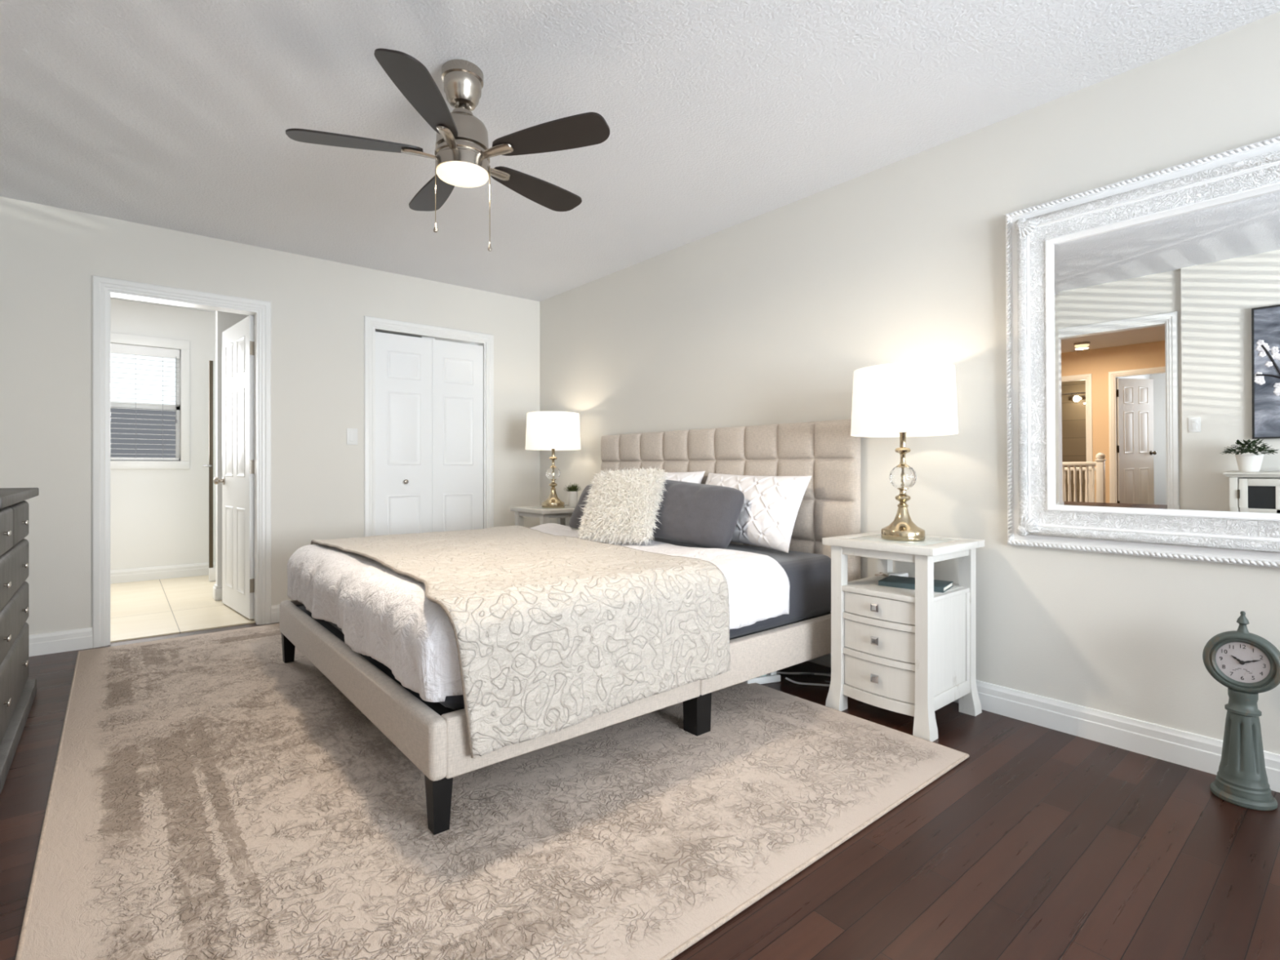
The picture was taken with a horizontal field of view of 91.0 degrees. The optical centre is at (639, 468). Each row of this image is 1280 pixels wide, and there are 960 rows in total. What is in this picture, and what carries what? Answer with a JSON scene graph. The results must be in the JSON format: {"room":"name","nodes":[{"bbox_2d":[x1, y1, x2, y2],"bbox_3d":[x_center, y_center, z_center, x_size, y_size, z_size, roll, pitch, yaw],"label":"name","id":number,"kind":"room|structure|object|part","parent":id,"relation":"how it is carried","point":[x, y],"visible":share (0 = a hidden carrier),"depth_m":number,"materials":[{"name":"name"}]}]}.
{"room":"bedroom","nodes":[
{"label":"bedroom","id":0,"kind":"room"},
{"bbox_2d":[110,298,215,570],"bbox_3d":[-4.452,-0.230,5.647,3.400,2.480,0.100,0,0,-40],"label":"wall","id":1,"kind":"structure","parent":0,"point":[159,517],"depth_m":5.74,"materials":[{"name":"white paint"}]},
{"bbox_2d":[110,332,189,469],"bbox_3d":[-4.571,-0.583,5.526,0.994,1.185,0.103,0,0,-40],"label":"window","id":2,"kind":"structure","parent":1,"relation":"in","point":[178,442],"depth_m":5.69,"materials":[{"name":"white"}]},
{"bbox_2d":[110,342,179,460],"bbox_3d":[-4.559,-0.580,5.515,0.846,1.016,0.056,0,0,-40],"label":"window blind","id":3,"kind":"object","parent":2,"relation":"attached to","point":[121,348],"visible":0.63,"depth_m":5.62,"materials":[{"name":"white plastic"}]},
{"bbox_3d":[-4.468,-0.550,5.573,0.002,0.920,0.003,0,0,-40],"label":"ladder cord","id":4,"kind":"part","parent":3,"relation":"part of","materials":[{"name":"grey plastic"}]},
{"bbox_3d":[-4.564,-0.084,5.518,0.838,0.023,0.038,0,0,-40],"label":"rail","id":5,"kind":"part","parent":3,"relation":"part of","materials":[{"name":"white plastic"}]},
{"bbox_3d":[-4.561,-1.046,5.518,0.846,0.083,0.047,0,0,-40],"label":"head rail","id":6,"kind":"part","parent":3,"relation":"part of","materials":[{"name":"white plastic"}]},
{"bbox_3d":[-4.322,-0.550,5.694,0.002,0.920,0.003,0,0,-40],"label":"ladder cord","id":7,"kind":"part","parent":3,"relation":"part of","materials":[{"name":"white fabric"}]},
{"bbox_3d":[-4.243,-0.715,5.751,0.014,0.610,0.013,0,0,-40],"label":"pull cord","id":8,"kind":"part","parent":3,"relation":"part of","materials":[{"name":"grey plastic"}]},
{"bbox_2d":[110,562,215,583],"bbox_3d":[-4.414,0.945,5.603,3.400,0.114,0.016,0,0,-40],"label":"baseboard","id":9,"kind":"structure","parent":1,"relation":"attached to","point":[124,575],"depth_m":5.67,"materials":[{"name":"white"}]},
{"bbox_2d":[110,296,215,312],"bbox_3d":[-3.689,-1.520,4.733,3.400,0.100,2.480,0,0,-40],"label":"ceiling","id":10,"kind":"structure","parent":0,"point":[113,298],"depth_m":5.66,"materials":[{"name":"white paint"}]},
{"bbox_2d":[215,311,248,585],"bbox_3d":[-2.776,-0.230,5.196,1.205,2.480,0.100,0,0,-40],"label":"wall bath partition","id":11,"kind":"structure","parent":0,"point":[224,320],"depth_m":4.79,"materials":[{"name":"white paint"}]},
{"bbox_2d":[213,583,222,600],"bbox_3d":[-2.782,0.947,5.190,1.222,0.110,0.134,0,0,-40],"label":"baseboard","id":12,"kind":"structure","parent":11,"relation":"attached to","point":[217,589],"depth_m":4.77,"materials":[{"name":"white wood"}]},
{"bbox_2d":[0,196,539,635],"bbox_3d":[-2.311,-0.210,4.268,3.920,2.440,0.120,0,0,-40],"label":"wall","id":13,"kind":"structure","parent":0,"point":[50,256],"depth_m":4.03,"materials":[{"name":"paint"}]},
{"bbox_2d":[28,604,279,657],"bbox_3d":[-2.274,0.953,4.211,3.664,0.114,0.016,0,0,-40],"label":"baseboard","id":14,"kind":"structure","parent":13,"relation":"attached to","point":[51,642],"depth_m":3.46,"materials":[{"name":"white wood"}]},
{"bbox_2d":[92,275,271,648],"bbox_3d":[-2.781,-0.036,3.864,0.880,2.093,0.139,0,0,-40],"label":"door frame","id":15,"kind":"structure","parent":13,"relation":"attached to","point":[103,288],"depth_m":3.65,"materials":[{"name":"white wood"}]},
{"bbox_2d":[213,315,254,619],"bbox_3d":[-2.804,-0.005,4.388,0.747,1.995,0.165,0,0,45],"label":"door","id":16,"kind":"structure","parent":13,"relation":"in","point":[237,340],"depth_m":4.32,"materials":[{"name":"white wood"}]},
{"bbox_3d":[-3.027,0.092,4.608,0.060,0.060,0.165,0,0,45],"label":"knob","id":17,"kind":"part","parent":16,"relation":"part of","materials":[{"name":"silver metal"}]},
{"bbox_2d":[346,428,357,444],"bbox_3d":[-2.023,-0.222,4.424,0.072,0.116,0.009,0,0,-40],"label":"light switch","id":18,"kind":"object","parent":13,"relation":"attached to","point":[352,433],"visible":1,"depth_m":4.42,"materials":[{"name":"white plastic"}]},
{"bbox_2d":[364,315,493,537],"bbox_3d":[-1.613,-0.036,4.838,1.002,2.093,0.139,0,0,-40],"label":"door frame","id":19,"kind":"structure","parent":13,"relation":"attached to","point":[371,324],"depth_m":4.72,"materials":[{"name":"white wood"}]},
{"bbox_2d":[375,331,483,535],"bbox_3d":[-1.589,0.005,4.809,0.841,1.985,0.068,0,0,-40],"label":"door","id":20,"kind":"structure","parent":13,"relation":"in","point":[429,392],"depth_m":4.79,"materials":[{"name":"white wood"}]},
{"bbox_2d":[0,0,1279,301],"bbox_3d":[0.119,-1.480,1.308,3.740,0.100,7.660,0,0,-40],"label":"ceiling","id":21,"kind":"structure","parent":0,"point":[176,115],"depth_m":2.43,"materials":[{"name":"white paint"}]},
{"bbox_2d":[285,48,609,251],"bbox_3d":[-0.642,-1.106,2.299,1.091,0.648,1.082,0,0,-40],"label":"ceiling fan","id":22,"kind":"object","parent":21,"relation":"hanging from","point":[462,153],"visible":1,"depth_m":2.19,"materials":[{"name":"silver metal"}]},
{"bbox_3d":[-0.979,-1.125,2.173,0.435,0.033,0.137,0,0,-15],"label":"blade","id":23,"kind":"part","parent":22,"relation":"part of","materials":[{"name":"black wood"}]},
{"bbox_3d":[-0.656,-1.125,1.915,0.137,0.033,0.435,0,0,3],"label":"blade","id":24,"kind":"part","parent":22,"relation":"part of","materials":[{"name":"black wood"}]},
{"bbox_3d":[-0.833,-1.125,2.561,0.137,0.033,0.435,0,0,-33],"label":"blade","id":25,"kind":"part","parent":22,"relation":"part of","materials":[{"name":"black wood"}]},
{"bbox_3d":[-0.737,-0.985,2.267,0.002,0.210,0.003,0,0,-40],"label":"pull chain","id":26,"kind":"part","parent":22,"relation":"part of","materials":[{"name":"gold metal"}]},
{"bbox_3d":[-0.639,-1.052,2.267,0.182,0.023,0.182,0,0,-40],"label":"light glass","id":27,"kind":"part","parent":22,"relation":"part of","materials":[{"name":"white glass"}]},
{"bbox_3d":[-0.541,-0.951,2.267,0.002,0.278,0.003,0,0,-40],"label":"pull chain","id":28,"kind":"part","parent":22,"relation":"part of","materials":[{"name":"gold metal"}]},
{"bbox_3d":[-0.419,-1.125,2.542,0.137,0.033,0.435,0,0,39],"label":"blade","id":29,"kind":"part","parent":22,"relation":"part of","materials":[{"name":"black wood"}]},
{"bbox_3d":[-0.309,-1.125,2.142,0.435,0.033,0.137,0,0,21],"label":"blade","id":30,"kind":"part","parent":22,"relation":"part of","materials":[{"name":"black wood"}]},
{"bbox_2d":[0,574,1279,959],"bbox_3d":[-0.890,1.056,2.080,4.300,0.108,10.140,0,0,-40],"label":"floor","id":31,"kind":"structure","parent":0,"point":[1042,843],"depth_m":1.64,"materials":[{"name":"brown wood"}]},
{"bbox_2d":[0,487,39,794],"bbox_3d":[-2.570,0.549,2.197,0.600,0.922,1.200,0,0,-40],"label":"dresser","id":32,"kind":"object","parent":31,"relation":"on","point":[17,693],"visible":1,"depth_m":2.36,"materials":[{"name":"grey wood"}]},
{"bbox_3d":[-2.198,0.224,2.142,0.044,0.163,0.550,0,0,-40],"label":"drawer","id":33,"kind":"part","parent":32,"relation":"part of","materials":[{"name":"grey wood"}]},
{"bbox_3d":[-2.177,0.806,2.160,0.020,0.016,0.052,0,0,-40],"label":"knob","id":34,"kind":"part","parent":32,"relation":"part of","materials":[{"name":"silver metal"}]},
{"bbox_3d":[-2.177,0.585,2.160,0.020,0.016,0.052,0,0,-40],"label":"knob","id":35,"kind":"part","parent":32,"relation":"part of","materials":[{"name":"silver metal"}]},
{"bbox_3d":[-2.177,0.401,2.160,0.020,0.016,0.052,0,0,-40],"label":"knob","id":36,"kind":"part","parent":32,"relation":"part of","materials":[{"name":"silver metal"}]},
{"bbox_3d":[-2.177,0.224,2.160,0.020,0.016,0.052,0,0,-40],"label":"knob","id":37,"kind":"part","parent":32,"relation":"part of","materials":[{"name":"silver metal"}]},
{"bbox_3d":[-2.378,0.806,2.357,0.044,0.258,1.110,0,0,-40],"label":"drawer","id":38,"kind":"part","parent":32,"relation":"part of","materials":[{"name":"grey wood"}]},
{"bbox_3d":[-2.378,0.585,2.357,0.044,0.175,1.110,0,0,-40],"label":"drawer","id":39,"kind":"part","parent":32,"relation":"part of","materials":[{"name":"grey wood"}]},
{"bbox_3d":[-2.378,0.401,2.357,0.044,0.182,1.110,0,0,-40],"label":"drawer","id":40,"kind":"part","parent":32,"relation":"part of","materials":[{"name":"grey wood"}]},
{"bbox_3d":[-2.557,0.224,2.572,0.044,0.163,0.550,0,0,-40],"label":"drawer","id":41,"kind":"part","parent":32,"relation":"part of","materials":[{"name":"grey wood"}]},
{"bbox_3d":[-2.535,0.806,2.590,0.020,0.016,0.052,0,0,-40],"label":"knob","id":42,"kind":"part","parent":32,"relation":"part of","materials":[{"name":"silver metal"}]},
{"bbox_3d":[-2.535,0.585,2.590,0.020,0.016,0.052,0,0,-40],"label":"knob","id":43,"kind":"part","parent":32,"relation":"part of","materials":[{"name":"silver metal"}]},
{"bbox_3d":[-2.535,0.401,2.590,0.020,0.016,0.052,0,0,-40],"label":"knob","id":44,"kind":"part","parent":32,"relation":"part of","materials":[{"name":"silver metal"}]},
{"bbox_3d":[-2.535,0.224,2.590,0.020,0.016,0.052,0,0,-40],"label":"knob","id":45,"kind":"part","parent":32,"relation":"part of","materials":[{"name":"silver metal"}]},
{"bbox_2d":[202,360,215,582],"bbox_3d":[-3.540,0.025,5.741,0.750,1.950,0.084,0,0,-40],"label":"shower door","id":46,"kind":"structure","parent":31,"relation":"on","point":[211,570],"depth_m":5.55,"materials":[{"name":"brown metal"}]},
{"bbox_3d":[-3.783,-0.020,5.510,0.040,0.017,0.089,0,0,17],"label":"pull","id":47,"kind":"part","parent":46,"relation":"part of","materials":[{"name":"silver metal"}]},
{"bbox_3d":[-3.792,-0.035,5.559,0.030,1.830,0.024,0,0,-40],"label":"edge rail","id":48,"kind":"part","parent":46,"relation":"part of","materials":[{"name":"brown metal"}]},
{"bbox_3d":[-3.535,0.940,5.774,0.700,0.120,0.040,0,0,-40],"label":"sill","id":49,"kind":"part","parent":46,"relation":"part of","materials":[{"name":"white"}]},
{"bbox_2d":[15,622,968,959],"bbox_3d":[-0.957,1.003,2.813,2.447,0.012,3.652,0,0,-40],"label":"area rug","id":50,"kind":"object","parent":31,"relation":"on","point":[212,796],"visible":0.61,"depth_m":1.78,"materials":[{"name":"beige carpet"}]},
{"bbox_2d":[279,418,860,835],"bbox_3d":[-0.399,0.387,3.154,2.130,1.247,2.050,0,0,-40],"label":"bed","id":51,"kind":"object","parent":50,"relation":"on","point":[433,735],"visible":0.48,"depth_m":2.75,"materials":[{"name":"beige fabric"}]},
{"bbox_3d":[-1.816,0.923,3.249,0.058,0.150,0.058,0,0,-40],"label":"leg","id":52,"kind":"part","parent":51,"relation":"part of","materials":[{"name":"black wood"}]},
{"bbox_3d":[-1.042,0.768,3.913,2.025,0.167,0.048,0,0,-40],"label":"rail","id":53,"kind":"part","parent":51,"relation":"part of","materials":[{"name":"beige fabric"}]},
{"bbox_3d":[-1.194,0.768,2.488,0.055,0.167,2.045,0,0,-40],"label":"foot rail","id":54,"kind":"part","parent":51,"relation":"part of","materials":[{"name":"beige fabric"}]},
{"bbox_3d":[-0.557,0.923,1.740,0.058,0.150,0.058,0,0,-40],"label":"leg","id":55,"kind":"part","parent":51,"relation":"part of","materials":[{"name":"black wood"}]},
{"bbox_2d":[301,528,831,709],"bbox_3d":[-0.410,0.563,3.144,1.970,0.290,1.935,0,0,-40],"label":"mattress","id":56,"kind":"object","parent":51,"relation":"on","point":[809,575],"visible":0.18,"depth_m":2.88,"materials":[{"name":"grey fabric"}]},
{"bbox_2d":[287,523,790,702],"bbox_3d":[-0.570,0.515,3.013,1.693,0.303,2.074,0,0,-40],"label":"duvet","id":57,"kind":"object","parent":56,"relation":"on","point":[384,615],"visible":0.34,"depth_m":2.37,"materials":[{"name":"white fabric"}]},
{"bbox_2d":[311,524,730,758],"bbox_3d":[-0.683,0.581,2.913,1.290,0.432,2.133,0,0,-40],"label":"coverlet","id":58,"kind":"object","parent":57,"relation":"on","point":[553,633],"visible":0.97,"depth_m":2.08,"materials":[{"name":"beige fabric"}]},
{"bbox_2d":[568,484,592,528],"bbox_3d":[-0.195,0.242,3.872,0.577,0.283,0.223,0,0,44],"label":"pillow","id":59,"kind":"object","parent":57,"relation":"on","point":[575,519],"visible":0.19,"depth_m":3.96,"materials":[{"name":"grey fabric"}]},
{"bbox_2d":[575,466,668,546],"bbox_3d":[-0.105,0.209,3.360,0.516,0.463,0.353,0,0,23],"label":"cushion","id":60,"kind":"object","parent":57,"relation":"on","point":[622,505],"visible":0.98,"depth_m":3.29,"materials":[{"name":"beige fabric"}]},
{"bbox_2d":[665,471,705,484],"bbox_3d":[0.082,0.210,3.894,0.235,0.387,0.725,0,0,-43],"label":"pillow","id":61,"kind":"object","parent":56,"relation":"on","point":[688,477],"visible":0.07,"depth_m":3.71,"materials":[{"name":"white fabric"}]},
{"bbox_2d":[651,479,744,548],"bbox_3d":[0.247,0.233,3.316,0.648,0.341,0.246,0,0,44],"label":"pillow","id":62,"kind":"object","parent":56,"relation":"on","point":[697,514],"visible":0.73,"depth_m":3.16,"materials":[{"name":"grey fabric"}]},
{"bbox_2d":[705,472,811,553],"bbox_3d":[0.549,0.214,3.328,0.243,0.376,0.763,0,0,-34],"label":"pillow","id":63,"kind":"object","parent":56,"relation":"on","point":[771,504],"visible":0.64,"depth_m":3.11,"materials":[{"name":"white fabric"}]},
{"bbox_3d":[0.235,0.768,2.382,2.025,0.167,0.048,0,0,-40],"label":"rail","id":64,"kind":"part","parent":51,"relation":"part of","materials":[{"name":"beige fabric"}]},
{"bbox_3d":[0.217,0.923,2.392,0.078,0.150,0.078,0,0,-40],"label":"leg","id":65,"kind":"part","parent":51,"relation":"part of","materials":[{"name":"black wood"}]},
{"bbox_3d":[0.386,0.236,3.809,0.086,0.947,2.050,0,0,-40],"label":"headboard","id":66,"kind":"part","parent":51,"relation":"part of","materials":[{"name":"beige fabric"}]},
{"bbox_2d":[510,506,575,526],"bbox_3d":[-0.653,0.652,4.720,0.459,0.715,0.470,0,0,-40],"label":"nightstand","id":67,"kind":"object","parent":31,"relation":"on","point":[544,514],"visible":0.25,"depth_m":4.56,"materials":[{"name":"white wood"}]},
{"bbox_3d":[-0.922,0.666,4.742,0.065,0.687,0.065,0,0,-40],"label":"leg","id":68,"kind":"part","parent":67,"relation":"part of","materials":[{"name":"white wood"}]},
{"bbox_3d":[-0.679,0.666,4.451,0.065,0.687,0.065,0,0,-40],"label":"leg","id":69,"kind":"part","parent":67,"relation":"part of","materials":[{"name":"white wood"}]},
{"bbox_2d":[524,411,581,507],"bbox_3d":[-0.651,-0.058,4.721,0.414,0.706,0.414,0,0,-40],"label":"table lamp","id":70,"kind":"object","parent":67,"relation":"on","point":[553,431],"visible":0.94,"depth_m":4.57,"materials":[{"name":"white fabric"}]},
{"bbox_3d":[-0.651,-0.275,4.721,0.414,0.272,0.414,0,0,-40],"label":"lamp shade","id":71,"kind":"part","parent":70,"relation":"part of","materials":[{"name":"fabric"}]},
{"bbox_3d":[-0.651,-0.058,4.721,0.062,0.305,0.062,0,0,-40],"label":"stem","id":72,"kind":"part","parent":70,"relation":"part of","materials":[{"name":"gold metal"}]},
{"bbox_3d":[-0.624,0.666,4.992,0.065,0.687,0.065,0,0,-40],"label":"leg","id":73,"kind":"part","parent":67,"relation":"part of","materials":[{"name":"white wood"}]},
{"bbox_2d":[567,491,577,506],"bbox_3d":[-0.511,0.235,4.780,0.076,0.120,0.076,0,0,-40],"label":"pot","id":74,"kind":"object","parent":67,"relation":"on","point":[572,495],"depth_m":4.75,"materials":[{"name":"white ceramic"}]},
{"bbox_2d":[564,484,582,506],"bbox_3d":[-0.513,0.202,4.786,0.138,0.186,0.141,0,0,-40],"label":"succulent","id":75,"kind":"object","parent":67,"relation":"on","point":[572,491],"visible":1,"depth_m":4.75,"materials":[{"name":"green plant"}]},
{"bbox_2d":[744,671,780,684],"bbox_3d":[0.574,0.980,2.963,0.180,0.060,0.050,0,0,-20],"label":"power strip","id":76,"kind":"object","parent":31,"relation":"on","point":[774,677],"visible":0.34,"depth_m":2.95,"materials":[{"name":"white plastic"}]},
{"bbox_2d":[776,671,831,686],"bbox_3d":[0.788,0.998,3.008,0.390,0.025,0.167,0,0,14],"label":"cable","id":77,"kind":"object","parent":31,"relation":"on","point":[777,672],"visible":0.62,"depth_m":3.05,"materials":[{"name":"white plastic"}]},
{"bbox_2d":[782,672,831,682],"bbox_3d":[0.837,0.993,3.040,0.511,0.033,0.187,0,0,24],"label":"cable","id":78,"kind":"object","parent":31,"relation":"on","point":[820,673],"visible":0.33,"depth_m":3.07,"materials":[{"name":"grey plastic"}]},
{"bbox_2d":[822,531,984,742],"bbox_3d":[1.095,0.652,2.623,0.459,0.715,0.470,0,0,-40],"label":"nightstand","id":79,"kind":"object","parent":31,"relation":"on","point":[908,651],"visible":0.98,"depth_m":2.48,"materials":[{"name":"white wood"}]},
{"bbox_3d":[0.826,0.666,2.646,0.065,0.687,0.065,0,0,-40],"label":"leg","id":80,"kind":"part","parent":79,"relation":"part of","materials":[{"name":"white wood"}]},
{"bbox_3d":[0.929,0.831,2.485,0.021,0.031,0.031,0,0,-40],"label":"knob","id":81,"kind":"part","parent":79,"relation":"part of","materials":[{"name":"silver metal"}]},
{"bbox_3d":[0.929,0.681,2.485,0.021,0.031,0.031,0,0,-40],"label":"knob","id":82,"kind":"part","parent":79,"relation":"part of","materials":[{"name":"silver metal"}]},
{"bbox_3d":[0.929,0.550,2.485,0.021,0.031,0.031,0,0,-40],"label":"knob","id":83,"kind":"part","parent":79,"relation":"part of","materials":[{"name":"silver metal"}]},
{"bbox_3d":[0.954,0.835,2.506,0.043,0.122,0.310,0,0,-40],"label":"drawer","id":84,"kind":"part","parent":79,"relation":"part of","materials":[{"name":"white wood"}]},
{"bbox_3d":[0.954,0.685,2.506,0.043,0.114,0.310,0,0,-40],"label":"drawer","id":85,"kind":"part","parent":79,"relation":"part of","materials":[{"name":"white wood"}]},
{"bbox_3d":[0.954,0.554,2.506,0.043,0.083,0.310,0,0,-40],"label":"drawer","id":86,"kind":"part","parent":79,"relation":"part of","materials":[{"name":"white wood"}]},
{"bbox_2d":[874,572,888,577],"bbox_3d":[1.080,0.478,2.829,0.052,0.015,0.048,0,0,0],"label":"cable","id":87,"kind":"object","parent":79,"relation":"on","point":[881,573],"visible":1,"depth_m":2.81,"materials":[{"name":"white plastic"}]},
{"bbox_3d":[1.125,0.666,2.895,0.065,0.687,0.065,0,0,-40],"label":"leg","id":88,"kind":"part","parent":79,"relation":"part of","materials":[{"name":"white wood"}]},
{"bbox_2d":[888,571,908,577],"bbox_3d":[1.148,0.476,2.791,0.090,0.022,0.048,0,0,-40],"label":"box","id":89,"kind":"object","parent":79,"relation":"on","point":[899,573],"visible":0.66,"depth_m":2.78,"materials":[{"name":"white plastic"}]},
{"bbox_2d":[850,361,958,541],"bbox_3d":[1.097,-0.058,2.625,0.414,0.706,0.414,0,0,-40],"label":"table lamp","id":90,"kind":"object","parent":79,"relation":"on","point":[901,400],"visible":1,"depth_m":2.48,"materials":[{"name":"white fabric"}]},
{"bbox_3d":[1.097,-0.058,2.625,0.062,0.305,0.062,0,0,-40],"label":"stem","id":91,"kind":"part","parent":90,"relation":"part of","materials":[{"name":"gold metal"}]},
{"bbox_3d":[1.097,-0.275,2.625,0.414,0.272,0.414,0,0,-40],"label":"lamp shade","id":92,"kind":"part","parent":90,"relation":"part of","materials":[{"name":"fabric"}]},
{"bbox_2d":[841,575,968,603],"bbox_3d":[1.097,0.499,2.625,0.412,0.022,0.398,0,0,-40],"label":"shelf","id":93,"kind":"object","parent":79,"relation":"attached to","point":[868,588],"depth_m":2.51,"materials":[{"name":"white wood"}]},
{"bbox_2d":[878,575,953,592],"bbox_3d":[1.141,0.477,2.603,0.250,0.020,0.170,0,0,38],"label":"book","id":94,"kind":"object","parent":79,"relation":"on","point":[940,586],"visible":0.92,"depth_m":2.57,"materials":[{"name":"teal paper"}]},
{"bbox_3d":[1.069,0.666,2.355,0.065,0.687,0.065,0,0,-40],"label":"leg","id":95,"kind":"part","parent":79,"relation":"part of","materials":[{"name":"white wood"}]},
{"bbox_3d":[1.219,0.714,2.479,0.328,0.412,0.022,0,0,-40],"label":"panel","id":96,"kind":"part","parent":79,"relation":"part of","materials":[{"name":"white wood"}]},
{"bbox_3d":[1.368,0.666,2.604,0.065,0.687,0.065,0,0,-40],"label":"leg","id":97,"kind":"part","parent":79,"relation":"part of","materials":[{"name":"white wood"}]},
{"bbox_2d":[1202,610,1279,810],"bbox_3d":[1.844,0.724,1.923,0.154,0.573,0.154,0,0,5],"label":"clock","id":98,"kind":"object","parent":31,"relation":"on","point":[1246,663],"visible":1,"depth_m":1.90,"materials":[{"name":"paint"}]},
{"bbox_2d":[539,11,1279,754],"bbox_3d":[1.396,-0.210,2.790,0.120,2.440,6.900,0,0,-40],"label":"wall","id":99,"kind":"structure","parent":0,"point":[770,317],"depth_m":2.72,"materials":[{"name":"paint"}]},
{"bbox_2d":[807,653,1279,792],"bbox_3d":[1.344,0.953,2.746,0.016,0.114,6.900,0,0,-40],"label":"baseboard","id":100,"kind":"structure","parent":99,"relation":"attached to","point":[1192,750],"depth_m":2.29,"materials":[{"name":"white wood"}]},
{"bbox_2d":[1004,136,1279,568],"bbox_3d":[1.831,-0.357,2.106,0.079,1.335,1.121,0,0,-40],"label":"wall mirror","id":101,"kind":"object","parent":99,"relation":"attached to","point":[1143,312],"visible":1,"depth_m":2.18,"materials":[{"name":"white paint"}]},
{"bbox_3d":[1.846,-0.357,2.118,0.019,1.005,0.790,-1,1,-40],"label":"glass","id":102,"kind":"part","parent":101,"relation":"part of","materials":[{"name":"white mirror"}]}
]}

